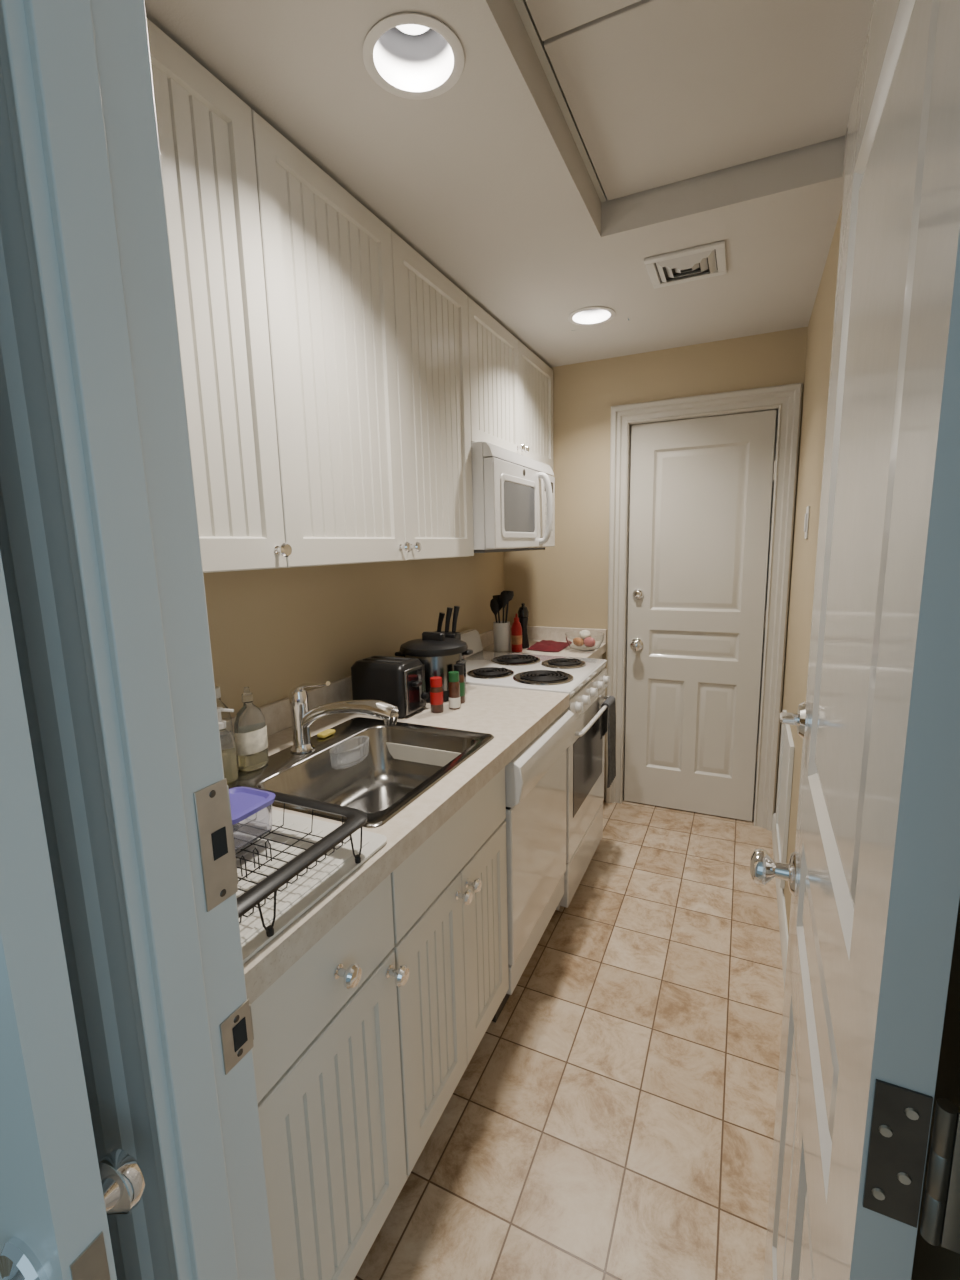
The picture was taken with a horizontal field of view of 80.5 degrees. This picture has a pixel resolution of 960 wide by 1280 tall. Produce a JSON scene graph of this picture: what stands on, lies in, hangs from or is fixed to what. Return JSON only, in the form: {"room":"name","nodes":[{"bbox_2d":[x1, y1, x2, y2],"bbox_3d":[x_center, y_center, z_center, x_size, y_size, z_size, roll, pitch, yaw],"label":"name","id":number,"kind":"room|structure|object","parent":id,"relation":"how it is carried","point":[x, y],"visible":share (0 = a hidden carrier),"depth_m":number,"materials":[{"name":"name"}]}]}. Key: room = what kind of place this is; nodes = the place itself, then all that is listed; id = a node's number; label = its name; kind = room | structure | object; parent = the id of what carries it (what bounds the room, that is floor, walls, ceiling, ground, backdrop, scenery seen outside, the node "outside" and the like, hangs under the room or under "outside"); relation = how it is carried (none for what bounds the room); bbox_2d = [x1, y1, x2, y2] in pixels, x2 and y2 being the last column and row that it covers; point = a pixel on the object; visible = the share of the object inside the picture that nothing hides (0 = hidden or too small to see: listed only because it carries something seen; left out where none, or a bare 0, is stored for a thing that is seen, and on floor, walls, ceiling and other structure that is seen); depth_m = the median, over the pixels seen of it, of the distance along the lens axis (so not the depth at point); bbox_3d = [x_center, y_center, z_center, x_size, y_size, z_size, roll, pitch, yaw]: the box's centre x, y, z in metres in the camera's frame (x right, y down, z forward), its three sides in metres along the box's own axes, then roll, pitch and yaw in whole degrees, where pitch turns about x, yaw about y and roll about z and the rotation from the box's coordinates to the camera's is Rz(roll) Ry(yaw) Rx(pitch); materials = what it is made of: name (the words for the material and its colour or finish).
{"room":"kitchen","nodes":[
{"label":"kitchen","id":0,"kind":"room"},
{"bbox_2d":[203,552,504,716],"bbox_3d":[-0.462,-0.073,2.140,0.100,2.370,2.855,3,10,25],"label":"wall","id":1,"kind":"structure","parent":0,"point":[273,632],"depth_m":1.91,"materials":[{"name":"paint"}]},
{"bbox_2d":[146,17,291,572],"bbox_3d":[-0.715,-0.587,1.014,0.332,0.942,0.645,3,10,25],"label":"upper cabinet","id":2,"kind":"object","parent":1,"relation":"attached to","point":[206,142],"visible":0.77,"depth_m":1.14,"materials":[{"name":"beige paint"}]},
{"bbox_2d":[232,676,352,735],"bbox_3d":[-0.641,0.242,1.648,0.017,0.090,1.578,3,10,25],"label":"backsplash","id":3,"kind":"structure","parent":1,"relation":"attached to","point":[277,714],"depth_m":1.82,"materials":[{"name":"laminate"}]},
{"bbox_2d":[251,109,473,567],"bbox_3d":[-0.366,-0.719,1.754,0.332,0.942,1.007,3,10,25],"label":"upper cabinet","id":4,"kind":"object","parent":1,"relation":"attached to","point":[369,341],"visible":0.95,"depth_m":1.53,"materials":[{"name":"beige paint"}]},
{"bbox_2d":[467,296,552,469],"bbox_3d":[0.057,-1.093,2.624,0.332,0.509,1.018,3,10,25],"label":"upper cabinet","id":5,"kind":"object","parent":1,"relation":"attached to","point":[511,387],"visible":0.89,"depth_m":2.46,"materials":[{"name":"beige paint"}]},
{"bbox_2d":[471,441,554,552],"bbox_3d":[0.069,-0.612,2.567,0.445,0.417,0.764,3,10,25],"label":"microwave","id":6,"kind":"object","parent":5,"relation":"attached to","point":[513,494],"visible":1,"depth_m":2.30,"materials":[{"name":"white plastic"}]},
{"bbox_2d":[144,0,874,367],"bbox_3d":[-0.059,-1.174,0.690,3.800,0.260,4.955,3,10,25],"label":"ceiling","id":7,"kind":"structure","parent":0,"point":[575,144],"depth_m":1.37,"materials":[{"name":"paint"}]},
{"bbox_2d":[362,12,463,99],"bbox_3d":[-0.127,-1.145,1.072,0.192,0.093,0.192,3,10,25],"label":"recessed light","id":8,"kind":"object","parent":7,"relation":"in","point":[409,55],"visible":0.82,"depth_m":1.12,"materials":[{"name":"white metal"}]},
{"bbox_2d":[568,306,615,325],"bbox_3d":[0.455,-1.365,2.315,0.192,0.093,0.192,3,10,25],"label":"recessed light","id":9,"kind":"object","parent":7,"relation":"in","point":[595,315],"visible":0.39,"depth_m":2.37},
{"bbox_2d":[644,241,726,288],"bbox_3d":[0.696,-1.254,1.913,0.245,0.017,0.230,3,10,25],"label":"ceiling vent","id":10,"kind":"object","parent":7,"relation":"in","point":[708,260],"visible":1,"depth_m":1.89,"materials":[{"name":"white plastic"}]},
{"bbox_2d":[354,800,783,1279],"bbox_3d":[-0.001,1.321,1.106,3.600,0.060,4.755,3,10,25],"label":"floor","id":11,"kind":"structure","parent":0,"point":[615,1118],"depth_m":1.52,"materials":[{"name":"tile"}]},
{"bbox_2d":[251,874,408,1279],"bbox_3d":[-0.545,0.868,1.083,0.724,0.863,0.446,3,10,25],"label":"base cabinet","id":12,"kind":"object","parent":11,"relation":"on","point":[326,1049],"visible":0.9,"depth_m":0.96,"materials":[{"name":"paint"}]},
{"bbox_2d":[232,676,568,1004],"bbox_3d":[-0.328,0.283,1.508,0.706,0.138,1.578,3,10,25],"label":"countertop","id":13,"kind":"structure","parent":12,"relation":"on","point":[515,718],"depth_m":1.37,"materials":[{"name":"laminate"}]},
{"bbox_2d":[215,686,233,735],"bbox_3d":[-0.662,0.219,1.432,0.068,0.205,0.068,3,10,25],"label":"soap bottle","id":14,"kind":"object","parent":13,"relation":"on","point":[226,716],"visible":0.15,"depth_m":1.42,"materials":[{"name":"clear plastic"}]},
{"bbox_2d":[235,809,386,963],"bbox_3d":[-0.415,0.395,0.947,0.356,0.008,0.419,3,10,25],"label":"board","id":15,"kind":"object","parent":13,"relation":"on","point":[299,896],"visible":0.21,"depth_m":0.96,"materials":[{"name":"white plastic"}]},
{"bbox_2d":[235,787,366,936],"bbox_3d":[-0.399,0.356,0.924,0.318,0.072,0.342,3,10,25],"label":"dish rack","id":16,"kind":"object","parent":15,"relation":"on","point":[356,818],"visible":0.45,"depth_m":0.91,"materials":[{"name":"black metal"}]},
{"bbox_2d":[229,787,274,851],"bbox_3d":[-0.442,0.321,1.019,0.113,0.064,0.123,3,10,25],"label":"food container","id":17,"kind":"object","parent":16,"relation":"in","point":[251,808],"visible":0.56,"depth_m":1.01,"materials":[{"name":"clear plastic"}]},
{"bbox_2d":[233,804,271,851],"bbox_3d":[-0.441,0.327,1.019,0.100,0.053,0.113,3,10,25],"label":"tub","id":18,"kind":"object","parent":17,"relation":"attached to","point":[251,822],"depth_m":0.99,"materials":[{"name":"clear plastic"}]},
{"bbox_2d":[289,681,397,753],"bbox_3d":[-0.357,0.205,1.478,0.332,0.198,0.062,2,10,20],"label":"kitchen faucet","id":19,"kind":"object","parent":13,"relation":"on","point":[302,718],"visible":1,"depth_m":1.49,"materials":[{"name":"silver metal"}]},
{"bbox_2d":[227,717,493,827],"bbox_3d":[-0.298,0.391,1.482,0.495,0.174,0.590,3,10,25],"label":"sink","id":20,"kind":"object","parent":13,"relation":"in","point":[381,785],"visible":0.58,"depth_m":1.61,"materials":[{"name":"silver metal"}]},
{"bbox_2d":[217,707,237,783],"bbox_3d":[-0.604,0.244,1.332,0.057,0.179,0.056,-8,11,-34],"label":"hand soap bottle","id":21,"kind":"object","parent":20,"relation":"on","point":[228,747],"visible":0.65,"depth_m":1.32,"materials":[{"name":"clear plastic"}]},
{"bbox_2d":[234,687,268,771],"bbox_3d":[-0.572,0.217,1.412,0.062,0.205,0.086,3,10,25],"label":"dish soap bottle","id":22,"kind":"object","parent":20,"relation":"on","point":[250,728],"visible":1,"depth_m":1.39,"materials":[{"name":"clear plastic"}]},
{"bbox_2d":[317,729,334,737],"bbox_3d":[-0.447,0.272,1.651,0.030,0.010,0.055,3,10,25],"label":"sponge","id":23,"kind":"object","parent":20,"relation":"on","point":[328,732],"visible":1,"depth_m":1.64,"materials":[{"name":"yellow"}]},
{"bbox_2d":[329,736,368,769],"bbox_3d":[-0.360,0.311,1.570,0.076,0.050,0.150,3,10,25],"label":"sponge holder","id":24,"kind":"object","parent":20,"relation":"in","point":[347,753],"visible":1,"depth_m":1.55,"materials":[{"name":"clear plastic"}]},
{"bbox_2d":[351,656,428,717],"bbox_3d":[-0.293,0.151,1.882,0.235,0.176,0.145,3,10,25],"label":"toaster","id":25,"kind":"object","parent":13,"relation":"on","point":[399,682],"visible":0.84,"depth_m":1.82,"materials":[{"name":"black plastic"}]},
{"bbox_2d":[395,632,472,701],"bbox_3d":[-0.166,0.087,2.071,0.252,0.232,0.246,3,10,25],"label":"pressure cooker","id":26,"kind":"object","parent":13,"relation":"on","point":[438,653],"visible":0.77,"depth_m":1.98,"materials":[{"name":"black plastic"}]},
{"bbox_2d":[430,677,443,712],"bbox_3d":[-0.143,0.180,1.869,0.044,0.114,0.044,3,10,25],"label":"spice jar","id":27,"kind":"object","parent":13,"relation":"on","point":[436,690],"visible":1,"depth_m":1.85,"materials":[{"name":"red plastic"}]},
{"bbox_2d":[435,631,460,639],"bbox_3d":[-0.132,0.072,2.227,0.110,0.209,0.052,3,10,25],"label":"knife block","id":28,"kind":"object","parent":13,"relation":"on","point":[457,635],"visible":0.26,"depth_m":2.18,"materials":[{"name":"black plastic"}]},
{"bbox_2d":[437,612,444,631],"bbox_3d":[-0.151,-0.069,2.206,0.035,0.079,0.023,3,10,25],"label":"kitchen knife","id":29,"kind":"object","parent":28,"relation":"on","point":[441,615],"visible":0.97,"depth_m":2.20,"materials":[{"name":"black plastic"}]},
{"bbox_2d":[445,607,452,631],"bbox_3d":[-0.120,-0.078,2.199,0.035,0.098,0.023,3,10,25],"label":"kitchen knife","id":30,"kind":"object","parent":28,"relation":"on","point":[449,609],"visible":1,"depth_m":2.19,"materials":[{"name":"black plastic"}]},
{"bbox_2d":[452,606,459,631],"bbox_3d":[-0.093,-0.081,2.196,0.035,0.103,0.023,3,10,25],"label":"kitchen knife","id":31,"kind":"object","parent":28,"relation":"on","point":[456,608],"visible":1,"depth_m":2.19,"materials":[{"name":"black plastic"}]},
{"bbox_2d":[448,671,460,709],"bbox_3d":[-0.086,0.169,1.902,0.040,0.124,0.040,3,10,25],"label":"spice jar","id":32,"kind":"object","parent":13,"relation":"on","point":[453,676],"visible":1,"depth_m":1.89,"materials":[{"name":"glass"}]},
{"bbox_2d":[453,664,464,703],"bbox_3d":[-0.072,0.152,1.971,0.040,0.134,0.040,3,10,25],"label":"spice jar","id":33,"kind":"object","parent":13,"relation":"on","point":[457,667],"visible":0.59,"depth_m":1.96,"materials":[{"name":"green plastic"}]},
{"bbox_2d":[386,743,508,1184],"bbox_3d":[-0.333,0.788,1.536,0.721,0.863,0.564,3,10,25],"label":"base cabinet","id":34,"kind":"object","parent":11,"relation":"on","point":[450,920],"visible":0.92,"depth_m":1.33,"materials":[{"name":"paint"}]},
{"bbox_2d":[492,709,575,1022],"bbox_3d":[-0.067,0.700,2.028,0.685,0.860,0.558,3,10,25],"label":"dishwasher","id":35,"kind":"object","parent":11,"relation":"on","point":[535,779],"visible":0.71,"depth_m":1.80,"materials":[{"name":"white plastic"}]},
{"bbox_2d":[460,629,609,909],"bbox_3d":[0.165,0.521,2.546,0.746,1.034,0.608,3,10,25],"label":"stove","id":36,"kind":"object","parent":11,"relation":"on","point":[585,680],"visible":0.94,"depth_m":2.35,"materials":[{"name":"white metal"}]},
{"bbox_2d":[465,651,606,698],"bbox_3d":[0.149,0.136,2.485,0.679,0.043,0.608,3,10,25],"label":"cooktop","id":37,"kind":"object","parent":36,"relation":"in","point":[574,676],"depth_m":2.37,"materials":[{"name":"white metal"}]},
{"bbox_2d":[600,696,615,787],"bbox_3d":[0.579,0.454,2.554,0.044,0.387,0.145,3,10,25],"label":"dish towel","id":38,"kind":"object","parent":36,"relation":"hanging from","point":[608,717],"visible":0.98,"depth_m":2.52,"materials":[{"name":"grey fabric"}]},
{"bbox_3d":[0.321,0.513,3.089,0.576,0.863,0.482,3,10,25],"label":"base cabinet","id":39,"kind":"object","parent":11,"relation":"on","visible":0},
{"bbox_2d":[479,625,606,658],"bbox_3d":[0.318,0.026,3.003,0.597,0.123,0.485,3,10,25],"label":"countertop","id":40,"kind":"structure","parent":39,"relation":"on","point":[535,633],"depth_m":3.08,"materials":[{"name":"laminate"}]},
{"bbox_2d":[493,621,509,651],"bbox_3d":[0.113,-0.019,2.923,0.086,0.149,0.086,3,10,25],"label":"utensil crock","id":41,"kind":"object","parent":40,"relation":"on","point":[501,631],"visible":0.94,"depth_m":2.89,"materials":[{"name":"white ceramic"}]},
{"bbox_2d":[490,598,497,622],"bbox_3d":[0.082,-0.084,2.896,0.057,0.259,0.030,-3,10,-8],"label":"spoon","id":42,"kind":"object","parent":41,"relation":"in","point":[493,603],"visible":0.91,"depth_m":2.88,"materials":[{"name":"black plastic"}]},
{"bbox_2d":[493,595,501,622],"bbox_3d":[0.097,-0.099,2.943,0.025,0.272,0.063,-9,12,-37],"label":"spatula","id":43,"kind":"object","parent":41,"relation":"in","point":[496,597],"visible":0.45,"depth_m":2.93,"materials":[{"name":"black plastic"}]},
{"bbox_2d":[500,591,507,622],"bbox_3d":[0.119,-0.102,2.879,0.026,0.298,0.054,-8,12,-36],"label":"spoon","id":44,"kind":"object","parent":41,"relation":"in","point":[503,596],"visible":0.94,"depth_m":2.85,"materials":[{"name":"black plastic"}]},
{"bbox_2d":[505,591,513,622],"bbox_3d":[0.149,-0.108,2.922,0.056,0.294,0.056,3,10,25],"label":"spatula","id":45,"kind":"object","parent":41,"relation":"in","point":[510,594],"visible":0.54,"depth_m":2.89,"materials":[{"name":"black plastic"}]},
{"bbox_2d":[511,613,521,651],"bbox_3d":[0.187,-0.038,2.890,0.057,0.195,0.057,3,10,25],"label":"sauce bottle","id":46,"kind":"object","parent":40,"relation":"on","point":[516,629],"visible":1,"depth_m":2.87,"materials":[{"name":"red plastic"}]},
{"bbox_2d":[518,603,528,647],"bbox_3d":[0.228,-0.077,2.987,0.060,0.237,0.060,3,10,25],"label":"pepper grinder","id":47,"kind":"object","parent":40,"relation":"on","point":[523,614],"visible":0.85,"depth_m":2.97,"materials":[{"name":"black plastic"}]},
{"bbox_2d":[526,640,568,651],"bbox_3d":[0.363,0.024,2.986,0.175,0.026,0.250,3,10,25],"label":"cloth","id":48,"kind":"object","parent":40,"relation":"on","point":[543,645],"visible":0.98,"depth_m":2.93,"materials":[{"name":"red fabric"}]},
{"bbox_2d":[565,631,603,651],"bbox_3d":[0.532,0.010,2.887,0.196,0.084,0.196,3,10,25],"label":"glass bowl","id":49,"kind":"object","parent":40,"relation":"on","point":[582,644],"visible":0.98,"depth_m":2.82,"materials":[{"name":"clear glass"}]},
{"bbox_3d":[0.552,0.011,2.857,0.060,0.050,0.036,3,10,25],"label":"snack packet","id":50,"kind":"object","parent":49,"relation":"in","visible":0},
{"bbox_2d":[579,630,590,636],"bbox_3d":[0.531,-0.028,2.875,0.060,0.046,0.040,-3,10,-13],"label":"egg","id":51,"kind":"object","parent":50,"relation":"on","point":[584,633],"visible":0.83,"depth_m":2.86,"materials":[{"name":"white food"}]},
{"bbox_2d":[504,327,807,812],"bbox_3d":[0.827,-0.254,3.042,1.463,2.370,0.100,3,10,25],"label":"wall","id":52,"kind":"structure","parent":0,"point":[565,584],"depth_m":2.97,"materials":[{"name":"paint"}]},
{"bbox_2d":[479,625,606,647],"bbox_3d":[0.317,0.002,2.999,0.597,0.075,0.485,3,10,25],"label":"backsplash","id":53,"kind":"structure","parent":52,"relation":"attached to","point":[534,632],"depth_m":3.19,"materials":[{"name":"laminate"}]},
{"bbox_2d":[624,410,775,820],"bbox_3d":[1.091,-0.072,2.899,0.670,2.030,0.101,3,10,25],"label":"door","id":54,"kind":"structure","parent":52,"relation":"in","point":[701,488],"depth_m":2.90,"materials":[{"name":"white paint"}]},
{"bbox_2d":[605,383,802,830],"bbox_3d":[1.094,-0.119,2.916,0.849,2.133,0.124,3,10,25],"label":"trim","id":55,"kind":"structure","parent":52,"relation":"attached to","point":[786,400],"depth_m":2.79,"materials":[{"name":"white paint"}]},
{"bbox_2d":[775,207,959,1279],"bbox_3d":[0.984,-0.008,1.547,0.100,2.370,2.715,3,10,25],"label":"wall","id":56,"kind":"structure","parent":0,"point":[930,1262],"depth_m":1.90,"materials":[{"name":"paint"}]},
{"bbox_2d":[772,813,787,990],"bbox_3d":[1.069,1.067,1.991,0.014,0.100,1.919,3,10,25],"label":"baseboard","id":57,"kind":"structure","parent":56,"relation":"attached to","point":[783,929],"depth_m":2.11,"materials":[{"name":"white paint"}]},
{"bbox_2d":[775,710,794,887],"bbox_3d":[1.258,0.632,2.352,0.016,0.570,0.500,3,10,25],"label":"access panel","id":58,"kind":"object","parent":56,"relation":"attached to","point":[786,759],"visible":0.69,"depth_m":2.30,"materials":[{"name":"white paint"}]},
{"bbox_2d":[804,506,809,538],"bbox_3d":[1.173,-0.422,2.040,0.010,0.115,0.075,3,10,25],"label":"light switch","id":59,"kind":"object","parent":56,"relation":"attached to","point":[806,521],"visible":1,"depth_m":2.02,"materials":[{"name":"white plastic"}]},
{"bbox_3d":[-0.218,0.194,0.504,3.600,2.370,0.085,3,10,25],"label":"wall","id":60,"kind":"structure","parent":0,"visible":0},
{"bbox_2d":[0,552,144,1279],"bbox_3d":[-0.612,0.357,0.556,0.702,2.030,0.132,3,10,25],"label":"door","id":61,"kind":"structure","parent":60,"relation":"in","point":[56,1197],"depth_m":0.40,"materials":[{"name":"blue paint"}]},
{"bbox_2d":[0,0,275,1279],"bbox_3d":[0.006,0.276,0.402,0.970,2.232,0.111,3,10,25],"label":"trim","id":62,"kind":"structure","parent":60,"relation":"attached to","point":[100,549],"depth_m":0.47,"materials":[{"name":"white paint"}]},
{"bbox_2d":[750,0,959,1279],"bbox_3d":[0.410,0.313,0.675,0.110,2.030,0.653,2,10,21],"label":"door","id":63,"kind":"structure","parent":62,"relation":"attached to","point":[872,874],"depth_m":0.43,"materials":[{"name":"white paint"}]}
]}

